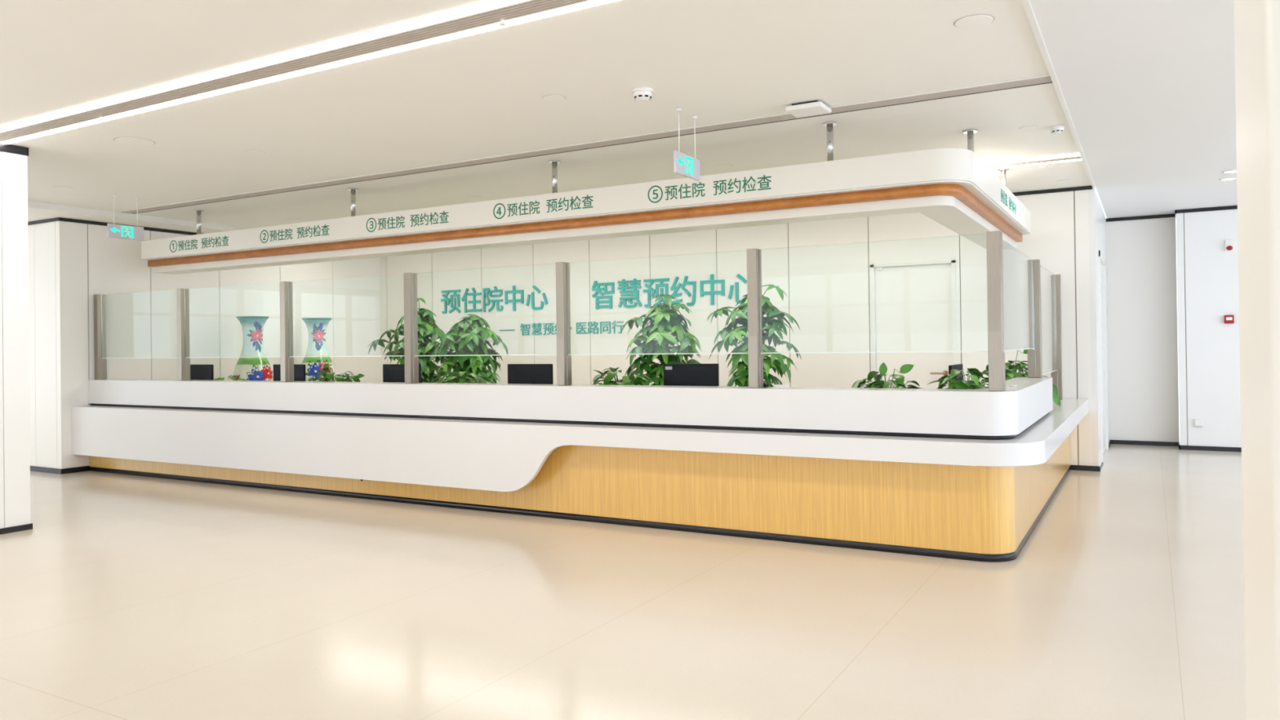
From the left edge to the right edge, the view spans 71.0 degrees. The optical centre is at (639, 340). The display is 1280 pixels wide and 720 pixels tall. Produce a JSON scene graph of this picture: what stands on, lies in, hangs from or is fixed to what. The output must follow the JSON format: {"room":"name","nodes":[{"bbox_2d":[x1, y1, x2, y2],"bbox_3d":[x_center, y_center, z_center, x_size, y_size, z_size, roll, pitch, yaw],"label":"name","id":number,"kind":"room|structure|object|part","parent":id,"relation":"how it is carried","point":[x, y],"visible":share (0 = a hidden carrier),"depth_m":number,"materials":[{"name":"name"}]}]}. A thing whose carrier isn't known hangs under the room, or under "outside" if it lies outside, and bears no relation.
{"room":"hospital interior","nodes":[
{"label":"hospital interior","id":0,"kind":"room"},
{"bbox_2d":[0,151,30,528],"bbox_3d":[-5.602,-0.013,6.877,0.962,3.050,1.212,-1,0,30],"label":"wall","id":1,"kind":"structure","parent":0,"point":[15,435],"depth_m":7.07,"materials":[{"name":"white paint"}]},
{"bbox_2d":[0,143,28,155],"bbox_3d":[-5.617,-1.505,6.887,0.968,0.065,1.220,-1,0,30],"label":"trim","id":2,"kind":"structure","parent":1,"relation":"attached to","point":[11,148],"depth_m":7.09,"materials":[{"name":"black metal"}]},
{"bbox_2d":[0,523,32,534],"bbox_3d":[-5.575,1.490,6.869,0.974,0.045,1.222,-1,0,30],"label":"baseboard","id":3,"kind":"structure","parent":1,"relation":"attached to","point":[26,526],"depth_m":7.06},
{"bbox_2d":[27,221,66,468],"bbox_3d":[-9.748,0.107,12.187,7.000,2.980,0.100,-1,0,30],"label":"wall","id":4,"kind":"structure","parent":0,"point":[46,241],"depth_m":10.55,"materials":[{"name":"white paint"}]},
{"bbox_2d":[30,465,89,474],"bbox_3d":[-9.675,1.566,12.261,7.012,0.060,0.322,-1,0,30],"label":"baseboard","id":5,"kind":"structure","parent":4,"relation":"attached to","point":[37,468],"depth_m":10.54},
{"bbox_2d":[27,208,222,233],"bbox_3d":[-11.276,-1.432,9.071,7.470,0.100,16.818,-1,0,30],"label":"ceiling","id":6,"kind":"structure","parent":0,"point":[33,214],"depth_m":10.63,"materials":[{"name":"paint"}]},
{"bbox_2d":[64,221,382,467],"bbox_3d":[-5.524,0.055,12.635,0.100,2.980,4.938,-1,0,30],"label":"wall","id":7,"kind":"structure","parent":0,"point":[140,323],"depth_m":11.86,"materials":[{"name":"white paint"}]},
{"bbox_2d":[0,0,1237,228],"bbox_3d":[0.678,-1.677,4.272,18.000,0.115,20.300,-1,0,30],"label":"ceiling","id":8,"kind":"structure","parent":0,"point":[478,95],"depth_m":5.93,"materials":[{"name":"paint"}]},
{"bbox_2d":[106,194,143,240],"bbox_3d":[-5.440,-1.299,9.485,0.044,0.449,0.380,-1,0,30],"label":"exit sign","id":9,"kind":"object","parent":8,"relation":"hanging from","point":[113,230],"visible":1,"depth_m":9.47,"materials":[{"name":"white plastic"}]},
{"bbox_3d":[-5.439,-1.148,9.485,0.020,0.145,0.380,-1,0,30],"label":"panel","id":10,"kind":"part","parent":9,"relation":"part of","materials":[{"name":"white plastic"}]},
{"bbox_2d":[113,137,155,145],"bbox_3d":[-3.950,-1.556,7.008,0.288,0.003,0.288,-1,0,30],"label":"ceiling speaker","id":11,"kind":"object","parent":8,"relation":"attached to","point":[127,140],"visible":1,"depth_m":7.00,"materials":[{"name":"paint"}]},
{"bbox_2d":[0,0,618,144],"bbox_3d":[-1.888,-1.591,5.107,7.252,0.008,0.300,-1,0,30],"label":"recessed light","id":12,"kind":"object","parent":8,"relation":"in","point":[486,16],"visible":1,"depth_m":5.08,"materials":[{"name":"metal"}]},
{"bbox_2d":[467,195,480,198],"bbox_3d":[-1.810,-1.567,9.816,0.144,0.003,0.144,-1,0,30],"label":"ceiling speaker","id":13,"kind":"object","parent":8,"relation":"attached to","point":[473,197],"visible":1,"depth_m":9.79,"materials":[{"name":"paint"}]},
{"bbox_2d":[498,18,505,26],"bbox_3d":[-0.689,-1.598,4.486,0.032,0.033,0.032,-1,0,30],"label":"sprinkler head","id":14,"kind":"object","parent":8,"relation":"attached to","point":[502,20],"visible":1,"depth_m":4.48},
{"bbox_2d":[542,94,565,101],"bbox_3d":[-0.570,-1.606,5.941,0.153,0.003,0.153,-1,0,30],"label":"ceiling speaker","id":15,"kind":"object","parent":8,"relation":"attached to","point":[551,97],"visible":1,"depth_m":5.93,"materials":[{"name":"paint"}]},
{"bbox_2d":[118,74,1052,213],"bbox_3d":[-1.727,-1.575,8.099,9.932,0.009,0.195,-1,0,30],"label":"ceiling vent","id":16,"kind":"object","parent":8,"relation":"in","point":[1045,79],"visible":0.89,"depth_m":7.09,"materials":[{"name":"metal"}]},
{"bbox_2d":[141,121,1031,274],"bbox_3d":[-0.967,-1.237,10.068,9.476,0.685,3.732,-1,0,30],"label":"canopy","id":17,"kind":"object","parent":8,"relation":"hanging from","point":[954,188],"visible":1,"depth_m":7.57,"materials":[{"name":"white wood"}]},
{"bbox_3d":[-5.147,-1.368,10.464,0.048,0.309,0.048,-1,0,30],"label":"rod","id":18,"kind":"part","parent":17,"relation":"part of","materials":[{"name":"metal"}]},
{"bbox_3d":[-2.945,-1.404,9.210,0.048,0.309,0.048,-1,0,30],"label":"rod","id":19,"kind":"part","parent":17,"relation":"part of","materials":[{"name":"metal"}]},
{"bbox_3d":[-0.757,-1.440,7.965,0.048,0.309,0.048,-1,0,30],"label":"rod","id":20,"kind":"part","parent":17,"relation":"part of","materials":[{"name":"metal"}]},
{"bbox_3d":[1.426,-1.475,6.723,0.048,0.309,0.048,-1,0,30],"label":"rod","id":21,"kind":"part","parent":17,"relation":"part of","materials":[{"name":"metal"}]},
{"bbox_3d":[2.588,-1.488,7.016,0.048,0.309,0.048,-1,0,30],"label":"rod","id":22,"kind":"part","parent":17,"relation":"part of","materials":[{"name":"metal"}]},
{"bbox_3d":[3.483,-1.491,8.589,0.048,0.309,0.048,-1,0,30],"label":"rod","id":23,"kind":"part","parent":17,"relation":"part of","materials":[{"name":"metal"}]},
{"bbox_2d":[631,86,653,102],"bbox_3d":[0.018,-1.581,5.775,0.143,0.072,0.143,-1,0,30],"label":"smoke detector","id":24,"kind":"object","parent":8,"relation":"attached to","point":[642,94],"visible":1,"depth_m":5.73,"materials":[{"name":"white plastic"}]},
{"bbox_2d":[673,107,700,181],"bbox_3d":[0.334,-1.388,6.349,0.044,0.457,0.380,-1,0,30],"label":"exit sign","id":25,"kind":"object","parent":8,"relation":"hanging from","point":[685,165],"visible":1,"depth_m":6.31,"materials":[{"name":"white plastic"}]},
{"bbox_3d":[0.334,-1.237,6.349,0.020,0.152,0.380,-1,0,30],"label":"panel","id":26,"kind":"part","parent":25,"relation":"part of","materials":[{"name":"white plastic"}]},
{"bbox_2d":[785,100,831,117],"bbox_3d":[1.164,-1.604,6.196,0.260,0.049,0.237,-1,0,30],"label":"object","id":27,"kind":"object","parent":8,"relation":"attached to","point":[811,108],"visible":1,"depth_m":6.14,"materials":[{"name":"white plastic"}]},
{"bbox_2d":[953,14,994,28],"bbox_3d":[1.721,-1.643,4.619,0.198,0.003,0.198,-1,0,30],"label":"ceiling speaker","id":28,"kind":"object","parent":8,"relation":"attached to","point":[978,20],"visible":1,"depth_m":4.61,"materials":[{"name":"paint"}]},
{"bbox_2d":[1018,125,1036,129],"bbox_3d":[3.003,-1.646,6.941,0.126,0.003,0.126,-1,0,30],"label":"ceiling speaker","id":29,"kind":"object","parent":8,"relation":"attached to","point":[1028,127],"visible":1,"depth_m":6.93,"materials":[{"name":"paint"}]},
{"bbox_2d":[984,153,1081,169],"bbox_3d":[-0.290,-1.581,10.472,9.782,0.008,0.320,-1,0,30],"label":"recessed light","id":30,"kind":"object","parent":8,"relation":"in","point":[1068,157],"visible":0.17,"depth_m":8.23,"materials":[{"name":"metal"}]},
{"bbox_2d":[989,158,1081,169],"bbox_3d":[-0.234,-1.582,10.571,9.782,0.005,0.092,-1,0,30],"label":"diffuser","id":31,"kind":"object","parent":30,"relation":"attached to","point":[1075,159],"depth_m":8.33,"materials":[{"name":"white plastic"}]},
{"bbox_2d":[1048,124,1065,133],"bbox_3d":[3.217,-1.624,6.911,0.110,0.055,0.110,-1,0,30],"label":"smoke detector","id":32,"kind":"object","parent":8,"relation":"attached to","point":[1056,129],"visible":1,"depth_m":6.88,"materials":[{"name":"white plastic"}]},
{"bbox_2d":[1021,0,1095,187],"bbox_3d":[0.687,-1.685,2.263,0.030,0.121,16.818,-1,0,30],"label":"trim","id":33,"kind":"structure","parent":8,"relation":"attached to","point":[1026,4],"depth_m":5.53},
{"bbox_2d":[1057,179,1072,182],"bbox_3d":[4.387,-1.651,9.261,0.144,0.003,0.144,-1,0,30],"label":"ceiling speaker","id":34,"kind":"object","parent":8,"relation":"attached to","point":[1061,180],"visible":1,"depth_m":9.25,"materials":[{"name":"paint"}]},
{"bbox_2d":[1218,177,1236,181],"bbox_3d":[6.031,-1.655,9.199,0.150,0.007,0.150,-1,0,30],"label":"recessed light","id":35,"kind":"object","parent":8,"relation":"in","point":[1224,179],"visible":1,"depth_m":9.19,"materials":[{"name":"white plastic"}]},
{"bbox_2d":[1222,169,1236,173],"bbox_3d":[5.794,-1.655,8.782,0.150,0.007,0.150,-1,0,30],"label":"recessed light","id":36,"kind":"object","parent":8,"relation":"in","point":[1233,171],"visible":0.8,"depth_m":8.79,"materials":[{"name":"white plastic"}]},
{"bbox_2d":[0,444,1245,719],"bbox_3d":[-2.541,1.518,6.108,25.500,0.100,20.300,-1,0,30],"label":"floor","id":37,"kind":"structure","parent":0,"point":[126,597],"depth_m":4.71,"materials":[{"name":"tile"}]},
{"bbox_2d":[233,315,273,381],"bbox_3d":[-5.153,0.608,11.953,0.491,1.856,0.494,-1,0,-25],"label":"porcelain vase","id":38,"kind":"object","parent":37,"relation":"on","point":[246,368],"visible":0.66,"depth_m":11.83,"materials":[{"name":"multicoloured ceramic"}]},
{"bbox_3d":[-5.081,-0.051,11.883,0.104,0.411,0.213,-1,0,43],"label":"painted flower","id":39,"kind":"part","parent":38,"relation":"part of","materials":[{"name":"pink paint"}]},
{"bbox_3d":[-5.024,0.471,11.776,0.292,0.331,0.057,0,0,-38],"label":"painted flower","id":40,"kind":"part","parent":38,"relation":"part of","materials":[{"name":"blue paint"}]},
{"bbox_3d":[-4.945,0.426,11.896,0.059,0.308,0.289,-1,0,16],"label":"painted flower","id":41,"kind":"part","parent":38,"relation":"part of","materials":[{"name":"red paint"}]},
{"bbox_2d":[301,317,335,381],"bbox_3d":[-4.630,0.607,12.876,0.492,1.856,0.492,-1,0,30],"label":"porcelain vase","id":42,"kind":"object","parent":37,"relation":"on","point":[317,327],"visible":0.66,"depth_m":12.75,"materials":[{"name":"multicoloured ceramic"}]},
{"bbox_3d":[-4.583,0.430,12.667,0.295,0.322,0.067,-1,0,-12],"label":"painted flower","id":43,"kind":"part","parent":42,"relation":"part of","materials":[{"name":"blue paint"}]},
{"bbox_3d":[-4.570,-0.057,12.781,0.201,0.405,0.095,-1,0,-35],"label":"painted flower","id":44,"kind":"part","parent":42,"relation":"part of","materials":[{"name":"pink paint"}]},
{"bbox_3d":[-4.488,0.391,12.720,0.276,0.299,0.069,0,0,-43],"label":"painted flower","id":45,"kind":"part","parent":42,"relation":"part of","materials":[{"name":"red paint"}]},
{"bbox_2d":[368,297,453,382],"bbox_3d":[-3.184,0.463,12.528,1.269,2.102,0.934,-1,0,30],"label":"tree","id":46,"kind":"object","parent":37,"relation":"on","point":[426,329],"visible":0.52,"depth_m":12.28,"materials":[{"name":"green plant"}]},
{"bbox_2d":[430,314,507,383],"bbox_3d":[-2.249,0.574,11.952,0.958,1.850,1.065,-1,0,30],"label":"tree","id":47,"kind":"object","parent":37,"relation":"on","point":[463,340],"visible":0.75,"depth_m":11.71,"materials":[{"name":"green plant"}]},
{"bbox_2d":[71,377,1088,562],"bbox_3d":[-0.931,0.930,10.046,10.417,1.081,4.872,-1,0,30],"label":"reception desk","id":48,"kind":"object","parent":37,"relation":"on","point":[962,474],"depth_m":6.97,"materials":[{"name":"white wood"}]},
{"bbox_2d":[93,294,106,379],"bbox_3d":[-6.482,-0.044,10.767,0.082,1.019,0.104,-1,0,30],"label":"post","id":49,"kind":"object","parent":48,"relation":"on","point":[100,306],"visible":1,"depth_m":10.73,"materials":[{"name":"metal"}]},
{"bbox_3d":[-6.468,-0.044,10.792,0.075,1.019,0.038,-1,0,30],"label":"plate","id":50,"kind":"part","parent":49,"relation":"part of","materials":[{"name":"metal"}]},
{"bbox_2d":[102,289,177,358],"bbox_3d":[-5.780,-0.179,10.368,1.552,0.764,0.013,-1,0,30],"label":"glass pane","id":51,"kind":"object","parent":49,"relation":"attached to","point":[168,290],"visible":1,"depth_m":10.36,"materials":[{"name":"clear glass"}]},
{"bbox_2d":[176,288,190,380],"bbox_3d":[-5.075,-0.067,9.967,0.082,1.019,0.104,-1,0,30],"label":"post","id":52,"kind":"object","parent":48,"relation":"on","point":[182,295],"visible":0.95,"depth_m":9.93,"materials":[{"name":"metal"}]},
{"bbox_3d":[-5.061,-0.067,9.992,0.075,1.019,0.038,-1,0,30],"label":"plate","id":53,"kind":"part","parent":52,"relation":"part of","materials":[{"name":"metal"}]},
{"bbox_2d":[191,282,279,357],"bbox_3d":[-4.336,-0.203,9.547,1.636,0.764,0.013,-1,0,30],"label":"glass pane","id":54,"kind":"object","parent":52,"relation":"attached to","point":[274,282],"visible":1,"depth_m":9.49,"materials":[{"name":"clear glass"}]},
{"bbox_2d":[190,364,213,380],"bbox_3d":[-5.309,0.539,10.765,0.510,0.505,0.200,-1,0,30],"label":"computer monitor","id":55,"kind":"object","parent":48,"relation":"on","point":[197,371],"visible":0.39,"depth_m":10.74,"materials":[{"name":"black plastic"}]},
{"bbox_2d":[212,375,246,380],"bbox_3d":[-4.770,0.594,10.407,0.760,0.377,0.414,-1,0,30],"label":"pothos","id":56,"kind":"object","parent":48,"relation":"on","point":[233,377],"visible":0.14,"depth_m":10.33,"materials":[{"name":"green plant"}]},
{"bbox_2d":[279,281,293,382],"bbox_3d":[-3.595,-0.091,9.124,0.082,1.019,0.104,-1,0,30],"label":"post","id":57,"kind":"object","parent":48,"relation":"on","point":[286,357],"visible":1,"depth_m":9.09,"materials":[{"name":"metal"}]},
{"bbox_3d":[-3.581,-0.091,9.149,0.075,1.019,0.038,-1,0,30],"label":"plate","id":58,"kind":"part","parent":57,"relation":"part of","materials":[{"name":"metal"}]},
{"bbox_2d":[297,274,404,356],"bbox_3d":[-2.856,-0.227,8.704,1.636,0.764,0.013,-1,0,30],"label":"glass pane","id":59,"kind":"object","parent":57,"relation":"attached to","point":[393,274],"visible":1,"depth_m":8.68,"materials":[{"name":"clear glass"}]},
{"bbox_2d":[273,364,306,381],"bbox_3d":[-3.918,0.516,9.974,0.510,0.505,0.200,-1,0,30],"label":"computer monitor","id":60,"kind":"object","parent":48,"relation":"on","point":[299,369],"visible":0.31,"depth_m":9.92,"materials":[{"name":"black plastic"}]},
{"bbox_2d":[306,363,364,382],"bbox_3d":[-3.182,0.498,9.427,0.804,0.515,0.489,-1,0,30],"label":"pothos","id":61,"kind":"object","parent":48,"relation":"on","point":[327,376],"visible":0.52,"depth_m":9.32,"materials":[{"name":"green plant"}]},
{"bbox_2d":[382,364,421,382],"bbox_3d":[-2.441,0.492,9.133,0.510,0.505,0.200,-1,0,30],"label":"computer monitor","id":62,"kind":"object","parent":48,"relation":"on","point":[391,372],"visible":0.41,"depth_m":9.18,"materials":[{"name":"black plastic"}]},
{"bbox_2d":[403,272,418,383],"bbox_3d":[-2.115,-0.115,8.282,0.082,1.019,0.104,-1,0,30],"label":"post","id":63,"kind":"object","parent":48,"relation":"on","point":[410,279],"visible":1,"depth_m":8.24,"materials":[{"name":"metal"}]},
{"bbox_3d":[-2.100,-0.115,8.307,0.075,1.019,0.038,-1,0,30],"label":"plate","id":64,"kind":"part","parent":63,"relation":"part of","materials":[{"name":"metal"}]},
{"bbox_2d":[414,263,556,355],"bbox_3d":[-1.376,-0.251,7.862,1.636,0.764,0.013,-1,0,30],"label":"glass pane","id":65,"kind":"object","parent":63,"relation":"attached to","point":[547,264],"visible":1,"depth_m":7.84,"materials":[{"name":"clear glass"}]},
{"bbox_2d":[432,371,489,383],"bbox_3d":[-1.746,0.513,8.619,0.626,0.440,0.502,-1,0,30],"label":"pothos","id":66,"kind":"object","parent":48,"relation":"on","point":[457,377],"visible":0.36,"depth_m":8.57,"materials":[{"name":"green plant"}]},
{"bbox_2d":[507,364,553,384],"bbox_3d":[-1.033,0.469,8.332,0.510,0.505,0.200,-1,0,30],"label":"computer monitor","id":67,"kind":"object","parent":48,"relation":"on","point":[542,374],"visible":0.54,"depth_m":8.33,"materials":[{"name":"black plastic"}]},
{"bbox_2d":[555,262,571,385],"bbox_3d":[-0.634,-0.139,7.439,0.082,1.019,0.104,-1,0,30],"label":"post","id":68,"kind":"object","parent":48,"relation":"on","point":[563,359],"visible":0.99,"depth_m":7.40,"materials":[{"name":"metal"}]},
{"bbox_3d":[-0.620,-0.139,7.464,0.075,1.019,0.038,-1,0,30],"label":"plate","id":69,"kind":"part","parent":68,"relation":"part of","materials":[{"name":"metal"}]},
{"bbox_2d":[88,377,1053,435],"bbox_3d":[-1.495,0.532,9.227,10.257,0.281,2.502,-1,0,30],"label":"countertop","id":70,"kind":"structure","parent":48,"relation":"on","point":[980,411],"depth_m":6.98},
{"bbox_2d":[591,367,651,385],"bbox_3d":[-0.155,0.467,7.699,0.628,0.479,0.476,-1,0,30],"label":"pothos","id":71,"kind":"object","parent":48,"relation":"on","point":[639,379],"visible":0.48,"depth_m":7.61,"materials":[{"name":"green plant"}]},
{"bbox_2d":[663,363,719,386],"bbox_3d":[0.418,0.446,7.506,0.510,0.505,0.200,-1,0,30],"label":"computer monitor","id":72,"kind":"object","parent":48,"relation":"on","point":[694,374],"visible":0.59,"depth_m":7.50,"materials":[{"name":"black plastic"}]},
{"bbox_2d":[746,248,763,387],"bbox_3d":[0.846,-0.163,6.597,0.082,1.019,0.104,-1,0,30],"label":"post","id":73,"kind":"object","parent":48,"relation":"on","point":[753,255],"visible":1,"depth_m":6.56,"materials":[{"name":"metal"}]},
{"bbox_2d":[568,250,747,355],"bbox_3d":[0.105,-0.275,7.019,1.636,0.764,0.013,-1,0,30],"label":"glass pane","id":74,"kind":"object","parent":73,"relation":"attached to","point":[736,251],"visible":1,"depth_m":6.97,"materials":[{"name":"clear glass"}]},
{"bbox_3d":[0.860,-0.163,6.622,0.075,1.019,0.038,-1,0,30],"label":"plate","id":75,"kind":"part","parent":73,"relation":"part of","materials":[{"name":"metal"}]},
{"bbox_2d":[760,233,987,353],"bbox_3d":[1.563,-0.298,6.189,1.586,0.764,0.013,-1,0,30],"label":"glass pane","id":76,"kind":"object","parent":73,"relation":"attached to","point":[984,233],"visible":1,"depth_m":6.14,"materials":[{"name":"clear glass"}]},
{"bbox_2d":[763,382,768,387],"bbox_3d":[0.909,0.330,6.663,0.080,0.031,0.060,-1,0,30],"label":"card reader","id":77,"kind":"object","parent":48,"relation":"on","point":[765,384],"visible":0.51,"depth_m":6.63,"materials":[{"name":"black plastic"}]},
{"bbox_2d":[772,384,791,387],"bbox_3d":[1.039,0.334,6.589,0.130,0.020,0.040,-1,0,30],"label":"holder","id":78,"kind":"object","parent":48,"relation":"on","point":[775,385],"visible":1,"depth_m":6.58,"materials":[{"name":"white plastic"}]},
{"bbox_2d":[851,362,922,388],"bbox_3d":[1.821,0.416,6.554,0.558,0.516,0.400,-1,0,30],"label":"pothos","id":79,"kind":"object","parent":48,"relation":"on","point":[899,383],"visible":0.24,"depth_m":6.54,"materials":[{"name":"green plant"}]},
{"bbox_2d":[948,364,963,384],"bbox_3d":[2.730,0.457,7.675,0.200,0.505,0.510,-1,0,30],"label":"computer monitor","id":80,"kind":"object","parent":48,"relation":"on","point":[957,366],"visible":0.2,"depth_m":7.66,"materials":[{"name":"black plastic"}]},
{"bbox_2d":[926,368,988,389],"bbox_3d":[2.292,0.431,6.259,0.452,0.472,0.458,-1,0,-8],"label":"pothos","id":81,"kind":"object","parent":48,"relation":"on","point":[975,374],"visible":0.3,"depth_m":6.25,"materials":[{"name":"green plant"}]},
{"bbox_2d":[986,231,1005,391],"bbox_3d":[2.291,-0.189,5.774,0.092,1.023,0.104,-1,0,30],"label":"post","id":82,"kind":"object","parent":48,"relation":"on","point":[997,375],"visible":1,"depth_m":5.73,"materials":[{"name":"metal"}]},
{"bbox_3d":[2.305,-0.189,5.800,0.084,1.023,0.038,-1,0,30],"label":"plate","id":83,"kind":"part","parent":82,"relation":"part of","materials":[{"name":"metal"}]},
{"bbox_2d":[978,349,1060,406],"bbox_3d":[3.461,0.355,8.417,0.710,0.617,0.731,-1,0,-14],"label":"pothos","id":84,"kind":"object","parent":48,"relation":"on","point":[1011,373],"visible":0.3,"depth_m":8.26,"materials":[{"name":"green plant"}]},
{"bbox_2d":[1027,259,1041,377],"bbox_3d":[3.409,-0.190,7.759,0.104,1.019,0.082,-1,0,30],"label":"post","id":85,"kind":"object","parent":48,"relation":"on","point":[1034,355],"visible":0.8,"depth_m":7.71,"materials":[{"name":"metal"}]},
{"bbox_2d":[1002,239,1035,351],"bbox_3d":[2.849,-0.312,6.774,0.013,0.764,2.185,-1,0,30],"label":"glass pane","id":86,"kind":"object","parent":85,"relation":"attached to","point":[1018,268],"visible":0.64,"depth_m":6.77,"materials":[{"name":"clear glass"}]},
{"bbox_2d":[1040,264,1057,375],"bbox_3d":[3.925,-0.190,8.662,0.013,1.014,1.970,-1,0,30],"label":"glass pane","id":87,"kind":"object","parent":48,"relation":"on","point":[1047,279],"visible":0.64,"depth_m":8.78,"materials":[{"name":"glass"}]},
{"bbox_2d":[1050,274,1062,399],"bbox_3d":[4.435,-0.040,9.557,0.104,1.326,0.082,-1,0,30],"label":"post","id":88,"kind":"object","parent":48,"relation":"on","point":[1056,375],"visible":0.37,"depth_m":9.51,"materials":[{"name":"metal"}]},
{"bbox_2d":[621,293,701,385],"bbox_3d":[0.294,0.458,10.558,1.011,2.000,0.933,-1,0,30],"label":"tree","id":89,"kind":"object","parent":37,"relation":"on","point":[665,320],"visible":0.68,"depth_m":10.33,"materials":[{"name":"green plant"}]},
{"bbox_2d":[706,284,801,386],"bbox_3d":[1.270,0.413,9.971,1.019,2.056,0.870,-1,0,-12],"label":"tree","id":90,"kind":"object","parent":37,"relation":"on","point":[741,379],"visible":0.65,"depth_m":9.79,"materials":[{"name":"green plant"}]},
{"bbox_2d":[380,189,1092,466],"bbox_3d":[0.303,-0.058,12.217,10.445,3.050,0.100,-1,0,30],"label":"wall","id":91,"kind":"structure","parent":0,"point":[826,286],"depth_m":11.58,"materials":[{"name":"white paint"}]},
{"bbox_2d":[27,217,202,235],"bbox_3d":[-8.554,-1.367,14.315,7.012,0.040,5.010,-1,0,30],"label":"trim","id":92,"kind":"structure","parent":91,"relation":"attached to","point":[58,219],"depth_m":10.74,"materials":[{"name":"metal"}]},
{"bbox_2d":[27,200,248,231],"bbox_3d":[-8.017,-1.520,7.217,0.030,0.170,16.818,-1,0,30],"label":"trim","id":93,"kind":"structure","parent":91,"relation":"attached to","point":[36,205],"depth_m":10.59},
{"bbox_2d":[440,284,547,313],"bbox_3d":[-2.236,-0.630,13.591,2.040,0.385,0.020,-1,0,30],"label":"sign lettering","id":94,"kind":"object","parent":91,"relation":"attached to","point":[446,300],"depth_m":13.62,"materials":[{"name":"teal plastic"}]},
{"bbox_2d":[499,320,623,335],"bbox_3d":[-1.174,-0.177,12.992,2.174,0.178,0.012,-1,0,30],"label":"sign lettering","id":95,"kind":"object","parent":91,"relation":"attached to","point":[545,328],"depth_m":12.81,"materials":[{"name":"teal plastic"}]},
{"bbox_2d":[591,274,746,309],"bbox_3d":[0.403,-0.663,12.090,2.500,0.405,0.020,-1,0,30],"label":"sign lettering","id":96,"kind":"object","parent":91,"relation":"attached to","point":[712,282],"depth_m":12.19,"materials":[{"name":"teal plastic"}]},
{"bbox_2d":[869,212,955,264],"bbox_3d":[3.211,-1.273,10.560,0.980,0.715,0.100,-1,0,30],"label":"wall panel","id":97,"kind":"object","parent":91,"relation":"attached to","point":[908,227],"visible":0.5,"depth_m":10.53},
{"bbox_2d":[870,260,956,388],"bbox_3d":[3.220,0.252,10.534,0.980,2.335,0.140,-1,0,30],"label":"door","id":98,"kind":"structure","parent":91,"relation":"in","point":[913,304],"depth_m":10.53,"materials":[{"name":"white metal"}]},
{"bbox_3d":[3.458,0.375,10.362,0.190,0.060,0.076,-1,0,30],"label":"handle","id":99,"kind":"part","parent":98,"relation":"part of","materials":[{"name":"gold metal"}]},
{"bbox_2d":[1012,185,1092,195],"bbox_3d":[0.275,-1.563,12.166,10.487,0.040,0.012,-1,0,30],"label":"trim","id":100,"kind":"structure","parent":91,"relation":"attached to","point":[1090,187],"depth_m":9.76,"materials":[{"name":"black metal"}]},
{"bbox_2d":[1070,464,1100,471],"bbox_3d":[0.327,1.439,12.142,10.517,0.055,0.012,-1,0,30],"label":"baseboard","id":101,"kind":"structure","parent":91,"relation":"attached to","point":[1083,468],"depth_m":9.61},
{"bbox_2d":[1088,187,1109,466],"bbox_3d":[5.544,-0.127,10.847,0.100,3.035,2.902,-1,0,30],"label":"wall","id":102,"kind":"structure","parent":0,"point":[1092,195],"depth_m":9.59,"materials":[{"name":"white paint"}]},
{"bbox_2d":[1098,250,1108,462],"bbox_3d":[5.568,0.181,10.869,0.112,2.420,1.500,-1,0,30],"label":"door","id":103,"kind":"structure","parent":102,"relation":"in","point":[1102,271],"depth_m":11.32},
{"bbox_2d":[1100,440,1110,469],"bbox_3d":[5.612,1.365,10.810,0.012,0.050,2.902,-1,0,30],"label":"baseboard","id":104,"kind":"structure","parent":102,"relation":"attached to","point":[1109,440],"depth_m":10.88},
{"bbox_2d":[1106,217,1179,442],"bbox_3d":[6.643,-0.134,11.965,0.905,3.035,0.130,-1,0,30],"label":"wall","id":105,"kind":"structure","parent":0,"point":[1142,291],"depth_m":11.88,"materials":[{"name":"white paint"}]},
{"bbox_2d":[1106,205,1237,222],"bbox_3d":[9.662,-1.680,9.944,7.995,0.045,0.392,-1,0,30],"label":"trim","id":106,"kind":"structure","parent":105,"relation":"attached to","point":[1227,207],"depth_m":11.69,"materials":[{"name":"metal"}]},
{"bbox_2d":[1110,440,1241,452],"bbox_3d":[9.701,1.305,9.927,7.995,0.055,0.392,-1,0,30],"label":"baseboard","id":107,"kind":"structure","parent":105,"relation":"attached to","point":[1112,442],"depth_m":11.65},
{"bbox_2d":[1176,208,1241,447],"bbox_3d":[10.064,-0.191,9.794,7.190,3.035,0.500,-1,0,30],"label":"wall","id":108,"kind":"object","parent":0,"point":[1209,347],"visible":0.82,"depth_m":11.19,"materials":[{"name":"white paint"}]},
{"bbox_2d":[1195,418,1203,426],"bbox_3d":[7.001,1.028,11.228,0.088,0.097,0.040,-1,0,30],"label":"wall socket","id":109,"kind":"object","parent":108,"relation":"attached to","point":[1198,422],"visible":1,"depth_m":11.21,"materials":[{"name":"white plastic"}]},
{"bbox_2d":[1225,239,1233,251],"bbox_3d":[7.268,-1.175,11.055,0.086,0.140,0.071,-1,0,30],"label":"fire alarm","id":110,"kind":"object","parent":108,"relation":"attached to","point":[1228,243],"visible":1,"depth_m":11.05,"materials":[{"name":"white plastic"}]},
{"bbox_2d":[1224,315,1234,323],"bbox_3d":[7.272,-0.264,11.066,0.100,0.103,0.050,-1,0,30],"label":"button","id":111,"kind":"object","parent":108,"relation":"attached to","point":[1228,318],"visible":1,"depth_m":11.05,"materials":[{"name":"red plastic"}]},
{"bbox_2d":[1233,0,1279,719],"bbox_3d":[1.659,-0.128,1.857,0.650,3.035,0.770,-1,0,30],"label":"column","id":112,"kind":"structure","parent":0,"point":[1256,22],"depth_m":1.87,"materials":[{"name":"beige paint"}]}
]}

